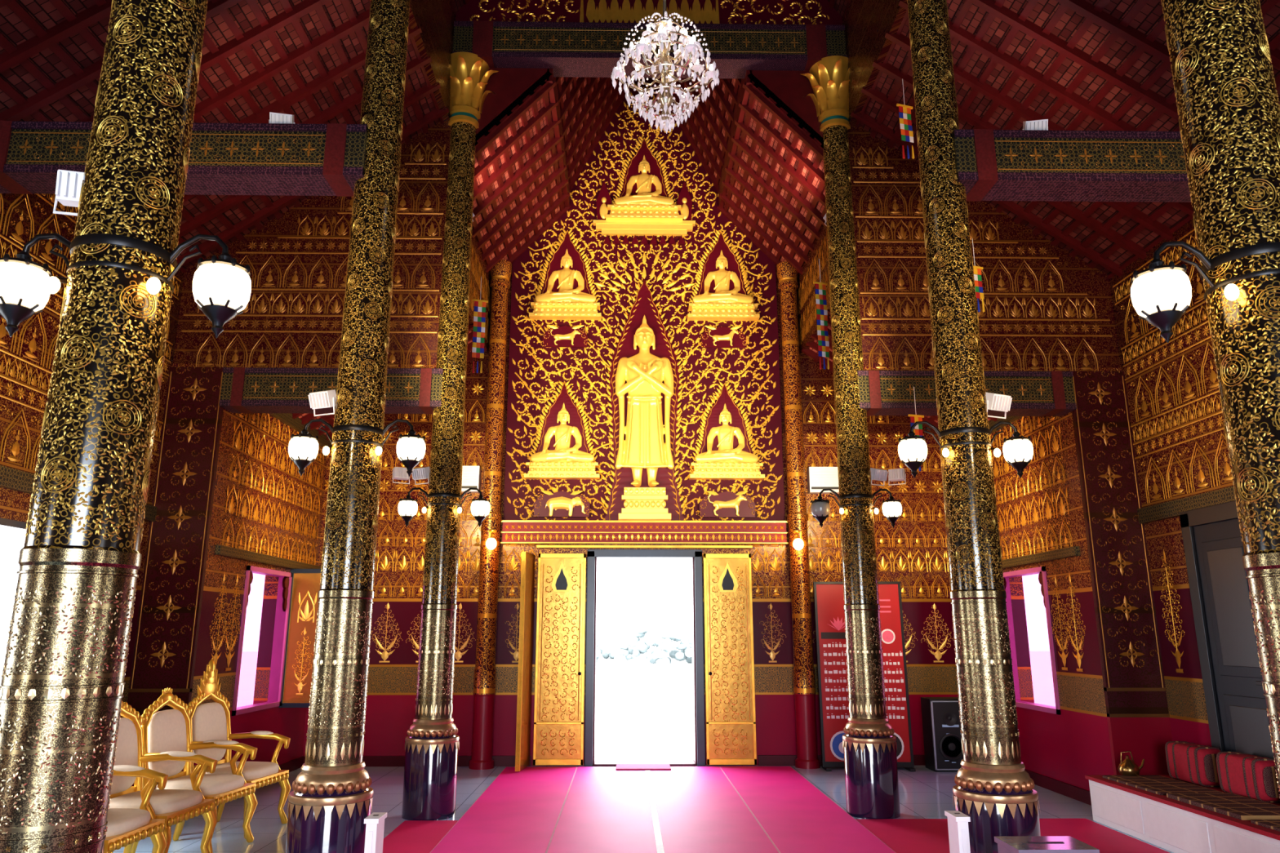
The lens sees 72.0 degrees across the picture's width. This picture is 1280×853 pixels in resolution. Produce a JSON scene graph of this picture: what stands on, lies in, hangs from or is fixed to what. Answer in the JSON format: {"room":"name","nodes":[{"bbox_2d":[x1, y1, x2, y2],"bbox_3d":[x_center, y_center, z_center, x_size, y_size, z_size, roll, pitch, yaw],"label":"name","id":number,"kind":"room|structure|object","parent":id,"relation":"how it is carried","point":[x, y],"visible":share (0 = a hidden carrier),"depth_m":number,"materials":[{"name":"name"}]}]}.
{"room":"house of worship","nodes":[
{"label":"house of worship","id":0,"kind":"room"},
{"bbox_2d":[0,193,327,774],"bbox_3d":[-4.447,-0.286,4.052,0.850,5.600,15.100,0,-13,-1],"label":"wall","id":1,"kind":"structure","parent":0,"point":[290,722],"depth_m":8.64,"materials":[{"name":"paint"}]},
{"bbox_2d":[0,193,181,498],"bbox_3d":[-4.575,-0.476,4.783,0.008,3.814,7.559,0,-13,-1],"label":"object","id":2,"kind":"structure","parent":1,"relation":"attached to","point":[19,228],"depth_m":6.65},
{"bbox_2d":[0,413,333,568],"bbox_3d":[-4.266,-0.679,4.147,0.610,1.750,15.100,0,-13,-1],"label":"trim","id":3,"kind":"structure","parent":1,"relation":"attached to","point":[11,478],"depth_m":8.97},
{"bbox_2d":[0,120,368,196],"bbox_3d":[-3.248,-1.878,6.188,2.700,0.390,0.310,0,-13,-1],"label":"tie beam","id":4,"kind":"structure","parent":1,"relation":"attached to","point":[343,149],"depth_m":6.06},
{"bbox_2d":[8,132,324,164],"bbox_3d":[-3.237,-1.914,6.050,2.152,0.224,0.003,0,-13,-1],"label":"filigree","id":5,"kind":"object","parent":4,"relation":"attached to","point":[26,141],"depth_m":6.05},
{"bbox_2d":[231,565,292,715],"bbox_3d":[-4.166,2.323,9.635,0.140,1.500,1.337,0,-13,-1],"label":"frame","id":6,"kind":"object","parent":1,"relation":"attached to","point":[248,577],"visible":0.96,"depth_m":9.34,"materials":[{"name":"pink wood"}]},
{"bbox_2d":[236,570,287,710],"bbox_3d":[-4.120,2.323,9.636,0.008,1.500,1.250,0,-13,-1],"label":"window","id":7,"kind":"structure","parent":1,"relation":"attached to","point":[265,614],"depth_m":9.62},
{"bbox_2d":[209,413,324,671],"bbox_3d":[-4.110,1.267,9.956,0.008,2.812,2.793,0,-13,-1],"label":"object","id":8,"kind":"structure","parent":1,"relation":"attached to","point":[215,657],"depth_m":9.53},
{"bbox_2d":[278,568,321,707],"bbox_3d":[-3.906,2.456,10.270,0.440,1.570,0.062,0,-13,-1],"label":"shutter","id":9,"kind":"object","parent":1,"relation":"attached to","point":[304,580],"visible":0.59,"depth_m":10.25,"materials":[{"name":"gold wood"}]},
{"bbox_2d":[0,0,448,273],"bbox_3d":[-3.416,-3.721,3.331,3.015,2.099,12.100,0,-13,-1],"label":"ceiling","id":10,"kind":"structure","parent":0,"point":[305,60],"depth_m":7.26,"materials":[{"name":"wood"}]},
{"bbox_2d":[408,0,491,353],"bbox_3d":[-1.983,-4.084,5.046,0.079,2.850,15.231,0,-13,-1],"label":"wall","id":11,"kind":"structure","parent":0,"point":[436,19],"depth_m":9.04,"materials":[{"name":"paint"}]},
{"bbox_2d":[468,259,511,769],"bbox_3d":[-1.918,0.943,11.401,0.300,6.550,0.300,0,-13,-1],"label":"column","id":12,"kind":"structure","parent":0,"point":[485,670],"depth_m":11.21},
{"bbox_2d":[471,71,571,279],"bbox_3d":[-1.571,-2.929,10.930,1.248,1.274,3.000,0,-13,-1],"label":"ceiling","id":13,"kind":"structure","parent":0,"point":[518,196],"depth_m":10.72,"materials":[{"name":"wood"}]},
{"bbox_2d":[450,0,635,191],"bbox_3d":[-0.955,-6.820,5.635,2.390,3.656,15.100,0,-13,-1],"label":"ceiling","id":14,"kind":"structure","parent":0,"point":[588,105],"depth_m":11.84,"materials":[{"name":"wood"}]},
{"bbox_2d":[302,263,958,765],"bbox_3d":[0.058,-0.764,12.114,9.000,10.200,0.259,0,-13,-1],"label":"wall","id":15,"kind":"structure","parent":0,"point":[390,713],"depth_m":11.30,"materials":[{"name":"paint"}]},
{"bbox_2d":[533,553,586,765],"bbox_3d":[-0.993,2.864,10.961,0.610,2.550,0.101,0,-13,-1],"label":"door leaf","id":16,"kind":"structure","parent":15,"relation":"in","point":[554,561],"depth_m":10.94,"materials":[{"name":"metal"}]},
{"bbox_2d":[539,564,581,755],"bbox_3d":[-0.993,2.872,10.954,0.482,2.308,0.005,0,-13,-1],"label":"relief","id":17,"kind":"object","parent":16,"relation":"attached to","point":[542,623],"visible":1,"depth_m":10.94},
{"bbox_2d":[302,755,925,766],"bbox_3d":[0.060,4.113,10.836,8.400,0.120,0.030,0,-13,-1],"label":"baseboard","id":18,"kind":"structure","parent":15,"relation":"attached to","point":[763,760],"depth_m":10.80,"materials":[{"name":"red paint"}]},
{"bbox_2d":[321,382,951,597],"bbox_3d":[0.062,0.799,11.618,8.478,2.850,0.008,0,-13,-1],"label":"mural","id":19,"kind":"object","parent":15,"relation":"attached to","point":[384,565],"depth_m":11.47},
{"bbox_2d":[536,545,752,766],"bbox_3d":[0.058,2.883,11.241,2.800,2.700,0.400,0,-13,-1],"label":"frame","id":20,"kind":"object","parent":15,"relation":"attached to","point":[695,556],"visible":0.98,"depth_m":11.13,"materials":[{"name":"red paint"}]},
{"bbox_2d":[515,551,535,771],"bbox_3d":[-1.389,2.816,10.712,0.052,2.530,0.500,-2,-13,7],"label":"leaf","id":21,"kind":"object","parent":20,"relation":"attached to","point":[524,676],"visible":1,"depth_m":10.63,"materials":[{"name":"paint"}]},
{"bbox_2d":[500,77,788,544],"bbox_3d":[0.060,-1.980,12.218,3.720,7.185,0.109,0,-13,-1],"label":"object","id":22,"kind":"object","parent":15,"relation":"attached to","point":[535,371],"visible":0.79,"depth_m":11.99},
{"bbox_2d":[524,380,599,479],"bbox_3d":[-1.019,0.021,11.661,0.985,1.345,0.238,0,-13,-1],"label":"relief","id":23,"kind":"object","parent":22,"relation":"attached to","point":[562,451],"visible":1,"depth_m":11.63,"materials":[{"name":"gold paint"}]},
{"bbox_2d":[531,490,593,517],"bbox_3d":[-1.009,1.006,11.467,0.803,0.347,0.088,0,-13,-1],"label":"relief","id":24,"kind":"object","parent":22,"relation":"attached to","point":[562,504],"visible":1,"depth_m":11.45,"materials":[{"name":"red paint"}]},
{"bbox_2d":[528,228,601,319],"bbox_3d":[-1.019,-2.141,12.166,0.985,1.345,0.238,0,-13,-1],"label":"relief","id":25,"kind":"object","parent":22,"relation":"attached to","point":[566,292],"visible":1,"depth_m":12.13,"materials":[{"name":"gold paint"}]},
{"bbox_2d":[540,324,591,347],"bbox_3d":[-1.009,-1.238,11.993,0.686,0.318,0.078,0,-13,-1],"label":"relief","id":26,"kind":"object","parent":22,"relation":"attached to","point":[565,335],"visible":1,"depth_m":11.98,"materials":[{"name":"red paint"}]},
{"bbox_2d":[592,136,695,244],"bbox_3d":[0.061,-3.393,12.476,1.443,1.685,0.238,0,-13,-1],"label":"relief","id":27,"kind":"object","parent":22,"relation":"attached to","point":[643,207],"visible":1,"depth_m":12.37,"materials":[{"name":"gold paint"}]},
{"bbox_2d":[603,279,686,520],"bbox_3d":[0.062,-0.439,11.726,1.097,3.370,0.361,0,-13,-1],"label":"relief","id":28,"kind":"object","parent":22,"relation":"attached to","point":[644,380],"visible":1,"depth_m":11.66,"materials":[{"name":"gold paint"}]},
{"bbox_2d":[687,229,759,320],"bbox_3d":[1.141,-2.133,12.199,0.985,1.345,0.238,0,-13,-1],"label":"relief","id":29,"kind":"object","parent":22,"relation":"attached to","point":[722,295],"visible":1,"depth_m":12.16,"materials":[{"name":"gold paint"}]},
{"bbox_2d":[699,324,749,348],"bbox_3d":[1.151,-1.231,12.026,0.686,0.318,0.078,0,-13,-1],"label":"relief","id":30,"kind":"object","parent":22,"relation":"attached to","point":[722,336],"visible":1,"depth_m":12.02,"materials":[{"name":"gold paint"}]},
{"bbox_2d":[688,381,764,479],"bbox_3d":[1.141,0.029,11.694,0.985,1.345,0.238,0,-13,-1],"label":"relief","id":31,"kind":"object","parent":22,"relation":"attached to","point":[726,452],"visible":1,"depth_m":11.66,"materials":[{"name":"gold paint"}]},
{"bbox_2d":[697,490,759,517],"bbox_3d":[1.151,1.014,11.501,0.804,0.347,0.078,0,-13,-1],"label":"relief","id":32,"kind":"object","parent":22,"relation":"attached to","point":[726,504],"visible":1,"depth_m":11.49,"materials":[{"name":"red paint"}]},
{"bbox_2d":[702,553,756,764],"bbox_3d":[1.117,2.871,10.993,0.610,2.550,0.101,0,-13,-1],"label":"door leaf","id":33,"kind":"structure","parent":15,"relation":"in","point":[720,561],"depth_m":10.97,"materials":[{"name":"metal"}]},
{"bbox_2d":[708,564,750,755],"bbox_3d":[1.117,2.879,10.987,0.482,2.308,0.005,0,-13,-1],"label":"relief","id":34,"kind":"object","parent":33,"relation":"attached to","point":[710,628],"visible":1,"depth_m":10.97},
{"bbox_2d":[806,466,839,493],"bbox_3d":[2.460,0.709,11.608,0.480,0.340,0.150,0,-13,-1],"label":"floodlight","id":35,"kind":"object","parent":15,"relation":"attached to","point":[819,478],"visible":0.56,"depth_m":11.55,"materials":[{"name":"white plastic"}]},
{"bbox_2d":[112,753,1173,852],"bbox_3d":[0.172,2.561,3.821,10.200,0.050,16.600,0,-13,-1],"label":"floor","id":36,"kind":"structure","parent":0,"point":[924,793],"depth_m":8.48,"materials":[{"name":"stone"}]},
{"bbox_2d":[103,765,168,852],"bbox_3d":[-3.379,2.308,5.415,0.705,1.184,0.736,0,-13,1],"label":"armchair","id":37,"kind":"object","parent":36,"relation":"on","point":[126,827],"visible":0.26,"depth_m":5.50,"materials":[{"name":"paint"}]},
{"bbox_2d":[108,700,217,852],"bbox_3d":[-3.390,2.468,6.098,0.704,1.184,0.736,-1,-13,3],"label":"armchair","id":38,"kind":"object","parent":36,"relation":"on","point":[175,806],"visible":0.56,"depth_m":6.20,"materials":[{"name":"paint"}]},
{"bbox_2d":[130,687,257,852],"bbox_3d":[-3.401,2.627,6.780,0.704,1.184,0.736,-1,-13,5],"label":"armchair","id":39,"kind":"object","parent":36,"relation":"on","point":[165,731],"visible":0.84,"depth_m":6.81,"materials":[{"name":"paint"}]},
{"bbox_2d":[179,657,291,839],"bbox_3d":[-3.412,2.686,7.487,0.704,1.392,0.736,-2,-13,7],"label":"armchair","id":40,"kind":"object","parent":36,"relation":"on","point":[210,722],"visible":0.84,"depth_m":7.55,"materials":[{"name":"paint"}]},
{"bbox_2d":[284,760,373,852],"bbox_3d":[-1.849,2.435,5.225,0.492,0.835,0.492,0,-13,-1],"label":"base","id":41,"kind":"object","parent":36,"relation":"on","point":[327,809],"visible":0.96,"depth_m":5.09,"materials":[{"name":"purple paint"}]},
{"bbox_2d":[304,0,409,766],"bbox_3d":[-1.849,-0.907,6.006,0.336,6.100,0.336,0,-13,-1],"label":"shaft","id":42,"kind":"object","parent":41,"relation":"on","point":[332,595],"visible":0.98,"depth_m":5.65,"materials":[{"name":"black metal"}]},
{"bbox_2d":[305,608,372,760],"bbox_3d":[-1.849,1.572,5.426,0.338,0.878,0.338,-1,-13,3],"label":"engraving","id":43,"kind":"object","parent":42,"relation":"attached to","point":[327,751],"visible":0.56,"depth_m":5.30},
{"bbox_2d":[288,418,425,476],"bbox_3d":[-1.849,0.138,5.761,0.886,0.383,0.328,0,-13,-1],"label":"lantern","id":44,"kind":"object","parent":42,"relation":"attached to","point":[303,449],"visible":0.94,"depth_m":5.70,"materials":[{"name":"glass"}]},
{"bbox_2d":[320,0,409,585],"bbox_3d":[-1.849,-1.432,6.129,0.325,5.013,0.326,-7,-15,26],"label":"filigree","id":45,"kind":"object","parent":42,"relation":"attached to","point":[386,344],"visible":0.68,"depth_m":5.87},
{"bbox_2d":[401,717,459,820],"bbox_3d":[-1.893,3.079,7.980,0.492,0.835,0.492,0,-13,-1],"label":"base","id":46,"kind":"object","parent":36,"relation":"on","point":[431,746],"visible":0.98,"depth_m":7.79,"materials":[{"name":"purple paint"}]},
{"bbox_2d":[414,121,475,719],"bbox_3d":[-1.893,-0.264,8.761,0.336,6.100,0.336,0,-13,-1],"label":"shaft","id":47,"kind":"object","parent":46,"relation":"on","point":[430,608],"visible":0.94,"depth_m":8.49,"materials":[{"name":"black metal"}]},
{"bbox_2d":[397,487,489,527],"bbox_3d":[-1.893,0.781,8.517,0.886,0.383,0.328,0,-13,-1],"label":"lantern","id":48,"kind":"object","parent":47,"relation":"attached to","point":[407,507],"visible":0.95,"depth_m":8.45,"materials":[{"name":"glass"}]},
{"bbox_2d":[422,121,475,600],"bbox_3d":[-1.894,-0.789,8.883,0.326,5.013,0.325,13,-18,-43],"label":"filigree","id":49,"kind":"object","parent":47,"relation":"attached to","point":[470,192],"visible":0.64,"depth_m":8.74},
{"bbox_2d":[448,51,498,128],"bbox_3d":[-1.893,-3.565,9.532,0.755,0.760,0.794,0,-13,-1],"label":"capital","id":50,"kind":"object","parent":47,"relation":"on","point":[469,74],"visible":0.73,"depth_m":9.36,"materials":[{"name":"paint"}]},
{"bbox_2d":[452,20,846,78],"bbox_3d":[0.107,-4.129,9.675,4.240,0.440,0.350,0,-13,-1],"label":"tie beam","id":51,"kind":"structure","parent":50,"relation":"on","point":[480,37],"depth_m":9.53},
{"bbox_2d":[475,67,549,149],"bbox_3d":[-1.419,-3.519,9.555,1.350,1.800,0.050,0,-13,-1],"label":"roof","id":52,"kind":"structure","parent":51,"relation":"attached to","point":[507,84],"depth_m":9.56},
{"bbox_2d":[750,70,823,151],"bbox_3d":[1.631,-3.508,9.601,1.350,1.800,0.050,0,-13,-1],"label":"roof","id":53,"kind":"structure","parent":51,"relation":"attached to","point":[792,87],"depth_m":9.60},
{"bbox_2d":[430,766,896,852],"bbox_3d":[0.187,2.888,5.388,3.440,0.011,10.800,0,-13,-1],"label":"carpet","id":54,"kind":"object","parent":36,"relation":"on","point":[539,809],"visible":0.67,"depth_m":7.79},
{"bbox_2d":[382,818,1169,852],"bbox_3d":[0.988,2.678,4.449,5.950,0.008,6.650,0,-13,-1],"label":"carpet","id":55,"kind":"object","parent":36,"relation":"on","point":[900,835],"visible":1,"depth_m":7.08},
{"bbox_2d":[944,810,970,852],"bbox_3d":[1.786,2.466,4.896,0.080,0.588,0.180,0,-13,-1],"label":"box","id":56,"kind":"object","parent":55,"relation":"on","point":[957,821],"visible":1,"depth_m":4.88,"materials":[{"name":"white plastic"}]},
{"bbox_2d":[994,835,1099,852],"bbox_3d":[1.948,2.291,4.169,0.380,0.598,0.280,0,-13,-1],"label":"case","id":57,"kind":"object","parent":55,"relation":"on","point":[1045,844],"visible":1,"depth_m":4.21,"materials":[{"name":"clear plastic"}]},
{"bbox_2d":[813,582,915,771],"bbox_3d":[2.726,3.027,10.784,1.080,2.226,0.351,0,-13,2],"label":"banner","id":58,"kind":"object","parent":36,"relation":"on","point":[828,597],"visible":0.56,"depth_m":10.81,"materials":[{"name":"red plastic"}]},
{"bbox_2d":[842,716,900,819],"bbox_3d":[2.106,3.093,8.041,0.492,0.835,0.492,0,-13,-1],"label":"base","id":59,"kind":"object","parent":36,"relation":"on","point":[869,745],"visible":0.96,"depth_m":7.86,"materials":[{"name":"purple paint"}]},
{"bbox_2d":[822,124,886,719],"bbox_3d":[2.106,-0.249,8.822,0.336,6.100,0.336,0,-13,-1],"label":"shaft","id":60,"kind":"object","parent":59,"relation":"on","point":[867,607],"visible":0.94,"depth_m":8.56,"materials":[{"name":"black metal"}]},
{"bbox_2d":[800,55,850,131],"bbox_3d":[2.106,-3.551,9.594,0.755,0.760,0.794,0,-13,-1],"label":"capital","id":61,"kind":"object","parent":60,"relation":"on","point":[828,77],"visible":0.73,"depth_m":9.43,"materials":[{"name":"paint"}]},
{"bbox_2d":[822,124,879,600],"bbox_3d":[2.106,-0.774,8.944,0.325,5.013,0.326,0,-13,-1],"label":"filigree","id":62,"kind":"object","parent":60,"relation":"attached to","point":[837,144],"visible":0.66,"depth_m":8.74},
{"bbox_2d":[810,488,902,528],"bbox_3d":[2.106,0.796,8.578,0.886,0.383,0.328,0,-13,-1],"label":"lantern","id":63,"kind":"object","parent":60,"relation":"attached to","point":[820,508],"visible":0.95,"depth_m":8.51,"materials":[{"name":"glass"}]},
{"bbox_2d":[857,369,1076,416],"bbox_3d":[3.231,-0.330,8.858,2.150,0.390,0.310,0,-13,-1],"label":"tie beam","id":64,"kind":"structure","parent":60,"relation":"attached to","point":[873,388],"depth_m":8.73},
{"bbox_2d":[920,697,963,772],"bbox_3d":[3.685,3.698,10.598,0.440,0.820,0.376,0,-13,-1],"label":"loudspeaker","id":65,"kind":"object","parent":36,"relation":"on","point":[941,723],"visible":0.8,"depth_m":10.46,"materials":[{"name":"black plastic"}]},
{"bbox_2d":[952,759,1040,852],"bbox_3d":[2.151,2.449,5.286,0.492,0.835,0.492,0,-13,-1],"label":"base","id":66,"kind":"object","parent":36,"relation":"on","point":[998,800],"visible":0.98,"depth_m":5.15,"materials":[{"name":"purple paint"}]},
{"bbox_2d":[907,0,1021,764],"bbox_3d":[2.151,-0.893,6.067,0.336,6.100,0.336,0,-13,-1],"label":"shaft","id":67,"kind":"object","parent":66,"relation":"on","point":[964,597],"visible":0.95,"depth_m":5.72,"materials":[{"name":"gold metal"}]},
{"bbox_2d":[906,0,1004,586],"bbox_3d":[2.151,-1.418,6.190,0.325,5.013,0.326,4,-14,-18],"label":"filigree","id":68,"kind":"object","parent":67,"relation":"attached to","point":[938,406],"visible":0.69,"depth_m":5.92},
{"bbox_2d":[897,421,1033,478],"bbox_3d":[2.151,0.152,5.823,0.886,0.383,0.328,0,-13,-1],"label":"lantern","id":69,"kind":"object","parent":67,"relation":"attached to","point":[1018,451],"visible":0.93,"depth_m":5.76,"materials":[{"name":"glass"}]},
{"bbox_2d":[951,609,1021,759],"bbox_3d":[2.151,1.586,5.487,0.338,0.878,0.338,1,-13,-5],"label":"engraving","id":70,"kind":"object","parent":67,"relation":"attached to","point":[977,662],"visible":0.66,"depth_m":5.36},
{"bbox_2d":[1084,774,1279,852],"bbox_3d":[4.395,2.676,5.300,0.850,0.400,5.040,0,-13,-1],"label":"platform","id":71,"kind":"object","parent":36,"relation":"on","point":[1175,815],"visible":0.9,"depth_m":6.57,"materials":[{"name":"white concrete"}]},
{"bbox_2d":[1164,741,1221,786],"bbox_3d":[4.662,2.832,7.399,0.228,0.308,0.550,0,-13,-1],"label":"bolster cushion","id":72,"kind":"object","parent":71,"relation":"on","point":[1191,762],"visible":0.9,"depth_m":7.28,"materials":[{"name":"red fabric"}]},
{"bbox_2d":[1216,751,1279,802],"bbox_3d":[4.673,2.677,6.737,0.228,0.308,0.550,0,-13,-1],"label":"bolster cushion","id":73,"kind":"object","parent":71,"relation":"on","point":[1248,775],"visible":0.94,"depth_m":6.62,"materials":[{"name":"red fabric"}]},
{"bbox_3d":[-1.805,1.805,2.528,0.492,0.835,0.492,0,-13,-1],"label":"base","id":74,"kind":"object","parent":36,"relation":"on","visible":0},
{"bbox_2d":[0,0,207,852],"bbox_3d":[-1.805,-1.538,3.309,0.336,6.100,0.336,0,-13,-1],"label":"shaft","id":75,"kind":"object","parent":74,"relation":"on","point":[57,557],"visible":0.92,"depth_m":2.79,"materials":[{"name":"black metal"}]},
{"bbox_2d":[0,585,136,852],"bbox_3d":[-1.805,0.942,2.729,0.338,0.878,0.338,-1,-13,3],"label":"engraving","id":76,"kind":"object","parent":75,"relation":"attached to","point":[64,694],"visible":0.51,"depth_m":2.63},
{"bbox_2d":[53,168,84,216],"bbox_3d":[-2.065,-0.857,3.261,0.176,0.167,0.117,3,-14,-14],"label":"floodlight","id":77,"kind":"object","parent":75,"relation":"attached to","point":[68,183],"visible":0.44,"depth_m":3.22,"materials":[{"name":"white plastic"}]},
{"bbox_2d":[24,0,207,543],"bbox_3d":[-1.805,-2.063,3.431,0.325,5.013,0.326,-1,-13,6],"label":"filigree","id":78,"kind":"object","parent":75,"relation":"attached to","point":[197,66],"visible":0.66,"depth_m":2.96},
{"bbox_2d":[0,232,251,337],"bbox_3d":[-1.805,-0.492,3.064,0.886,0.383,0.328,0,-13,-1],"label":"lantern","id":79,"kind":"object","parent":75,"relation":"attached to","point":[222,286],"visible":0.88,"depth_m":3.00,"materials":[{"name":"glass"}]},
{"bbox_3d":[2.194,1.819,2.589,0.492,0.835,0.492,0,-13,-1],"label":"base","id":80,"kind":"object","parent":36,"relation":"on","visible":0},
{"bbox_2d":[1161,0,1279,791],"bbox_3d":[2.194,-1.523,3.370,0.336,6.100,0.336,0,-13,-1],"label":"shaft","id":81,"kind":"object","parent":80,"relation":"on","point":[1260,560],"visible":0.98,"depth_m":3.07,"materials":[{"name":"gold metal"}]},
{"bbox_2d":[1130,240,1279,342],"bbox_3d":[2.194,-0.478,3.126,0.886,0.383,0.328,0,-13,-1],"label":"lantern","id":82,"kind":"object","parent":81,"relation":"attached to","point":[1161,294],"visible":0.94,"depth_m":3.06,"materials":[{"name":"glass"}]},
{"bbox_2d":[1160,0,1279,545],"bbox_3d":[2.195,-2.048,3.492,0.325,5.013,0.326,11,-17,-39],"label":"filigree","id":83,"kind":"object","parent":81,"relation":"attached to","point":[1267,46],"visible":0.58,"depth_m":3.11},
{"bbox_2d":[172,0,1120,371],"bbox_3d":[0.106,-4.108,9.713,9.498,7.380,0.159,0,-13,-1],"label":"wall","id":84,"kind":"structure","parent":0,"point":[1046,308],"depth_m":9.05,"materials":[{"name":"paint"}]},
{"bbox_2d":[127,364,223,789],"bbox_3d":[-4.367,1.420,8.241,0.550,4.184,0.070,0,-13,-1],"label":"pilaster","id":85,"kind":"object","parent":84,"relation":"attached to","point":[169,615],"depth_m":8.30,"materials":[{"name":"paint"}]},
{"bbox_2d":[218,367,443,413],"bbox_3d":[-3.018,-0.353,8.763,2.150,0.390,0.310,0,-13,-1],"label":"tie beam","id":86,"kind":"structure","parent":84,"relation":"attached to","point":[236,385],"depth_m":8.63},
{"bbox_2d":[1069,368,1172,775],"bbox_3d":[4.582,1.452,8.377,0.550,4.184,0.070,0,-13,-1],"label":"pilaster","id":87,"kind":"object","parent":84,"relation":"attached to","point":[1138,716],"depth_m":8.37,"materials":[{"name":"paint"}]},
{"bbox_2d":[654,0,850,192],"bbox_3d":[1.310,-6.812,5.670,2.390,3.656,15.100,0,-13,-1],"label":"ceiling","id":88,"kind":"structure","parent":0,"point":[707,129],"depth_m":11.67,"materials":[{"name":"wood"}]},
{"bbox_2d":[610,0,719,133],"bbox_3d":[0.163,-4.841,6.273,0.699,6.118,0.646,0,-13,-1],"label":"crystal chandelier","id":89,"kind":"object","parent":88,"relation":"hanging from","point":[663,64],"visible":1,"depth_m":5.61,"materials":[{"name":"beige"}]},
{"bbox_2d":[716,72,826,281],"bbox_3d":[1.736,-2.917,10.980,1.248,1.274,3.000,0,-13,-1],"label":"ceiling","id":90,"kind":"structure","parent":0,"point":[775,196],"depth_m":10.73,"materials":[{"name":"wood"}]},
{"bbox_2d":[718,70,751,208],"bbox_3d":[1.173,-3.587,11.128,0.060,0.350,3.000,0,-13,-1],"label":"trim","id":91,"kind":"structure","parent":90,"relation":"attached to","point":[743,95],"depth_m":10.82,"materials":[{"name":"red wood"}]},
{"bbox_2d":[776,261,820,768],"bbox_3d":[2.042,0.958,11.461,0.300,6.550,0.300,0,-13,-1],"label":"column","id":92,"kind":"structure","parent":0,"point":[803,670],"depth_m":11.28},
{"bbox_2d":[796,0,906,355],"bbox_3d":[2.337,-4.069,5.113,0.079,2.850,15.231,0,-13,-1],"label":"wall","id":93,"kind":"structure","parent":0,"point":[867,23],"depth_m":9.21,"materials":[{"name":"paint"}]},
{"bbox_2d":[813,258,829,368],"bbox_3d":[1.997,-1.243,9.669,0.171,1.285,0.038,2,-13,-10],"label":"banner","id":94,"kind":"object","parent":93,"relation":"hanging from","point":[820,299],"visible":1,"depth_m":9.65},
{"bbox_2d":[850,0,1279,279],"bbox_3d":[3.819,-3.696,3.441,3.015,2.099,12.100,0,-13,-1],"label":"ceiling","id":95,"kind":"structure","parent":0,"point":[1072,64],"depth_m":7.49,"materials":[{"name":"wood"}]},
{"bbox_2d":[990,218,1233,791],"bbox_3d":[4.802,-0.253,4.193,0.850,5.600,15.100,0,-13,-1],"label":"wall","id":96,"kind":"structure","parent":0,"point":[1069,746],"depth_m":8.45,"materials":[{"name":"paint"}]},
{"bbox_2d":[1003,571,1055,708],"bbox_3d":[4.287,2.353,9.764,0.008,1.500,1.250,0,-13,-1],"label":"window","id":97,"kind":"structure","parent":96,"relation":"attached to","point":[1032,670],"depth_m":9.68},
{"bbox_2d":[1003,566,1060,715],"bbox_3d":[4.333,2.353,9.765,0.140,1.500,1.337,0,-13,-1],"label":"frame","id":98,"kind":"object","parent":96,"relation":"attached to","point":[1042,575],"visible":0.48,"depth_m":9.27,"materials":[{"name":"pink wood"}]},
{"bbox_2d":[990,416,1085,671],"bbox_3d":[4.275,1.297,10.084,0.008,2.812,2.793,0,-13,-1],"label":"wall decoration","id":99,"kind":"object","parent":96,"relation":"attached to","point":[1055,446],"depth_m":9.34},
{"bbox_2d":[1024,768,1091,805],"bbox_3d":[4.640,2.415,3.567,0.575,0.120,15.100,0,-13,-1],"label":"baseboard","id":100,"kind":"structure","parent":96,"relation":"attached to","point":[1073,792],"depth_m":8.91,"materials":[{"name":"red paint"}]},
{"bbox_2d":[952,128,1191,202],"bbox_3d":[3.551,-1.854,6.292,2.700,0.390,0.310,0,-13,-1],"label":"tie beam","id":101,"kind":"structure","parent":96,"relation":"attached to","point":[979,157],"depth_m":6.16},
{"bbox_2d":[995,140,1186,170],"bbox_3d":[3.563,-1.889,6.154,2.152,0.224,0.003,0,-13,-1],"label":"frieze","id":102,"kind":"object","parent":101,"relation":"attached to","point":[1035,149],"depth_m":6.15},
{"bbox_2d":[988,416,1235,568],"bbox_3d":[4.622,-0.648,4.283,0.610,1.750,15.100,0,-13,-1],"label":"trim","id":103,"kind":"structure","parent":96,"relation":"attached to","point":[1169,509],"depth_m":8.23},
{"bbox_2d":[1112,228,1232,673],"bbox_3d":[4.910,-0.442,4.928,0.008,3.814,7.559,0,-13,-1],"label":"wall decoration","id":104,"kind":"object","parent":96,"relation":"attached to","point":[1177,655],"depth_m":8.00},
{"bbox_2d":[1178,500,1274,759],"bbox_3d":[4.836,1.849,6.681,0.089,2.640,1.800,0,-13,-1],"label":"door leaves","id":105,"kind":"structure","parent":96,"relation":"in","point":[1235,700],"depth_m":7.25,"materials":[{"name":"paint"}]},
{"label":"outside","id":106,"kind":"structure","parent":0,"visible":0},
{"bbox_2d":[0,651,693,754],"bbox_3d":[-0.271,9.317,31.198,120.000,0.250,115.000,0,-13,-1],"label":"ground","id":107,"kind":"structure","parent":106,"point":[664,724],"depth_m":19.35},
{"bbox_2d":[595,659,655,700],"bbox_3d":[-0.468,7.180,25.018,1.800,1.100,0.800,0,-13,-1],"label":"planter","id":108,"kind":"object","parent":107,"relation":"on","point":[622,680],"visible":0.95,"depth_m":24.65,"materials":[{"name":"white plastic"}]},
{"bbox_2d":[595,624,692,664],"bbox_3d":[-0.575,13.267,53.397,18.792,2.652,2.772,0,-13,-1],"label":"hedge","id":109,"kind":"object","parent":107,"relation":"on","point":[647,638],"visible":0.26,"depth_m":52.92,"materials":[{"name":"green plant"}]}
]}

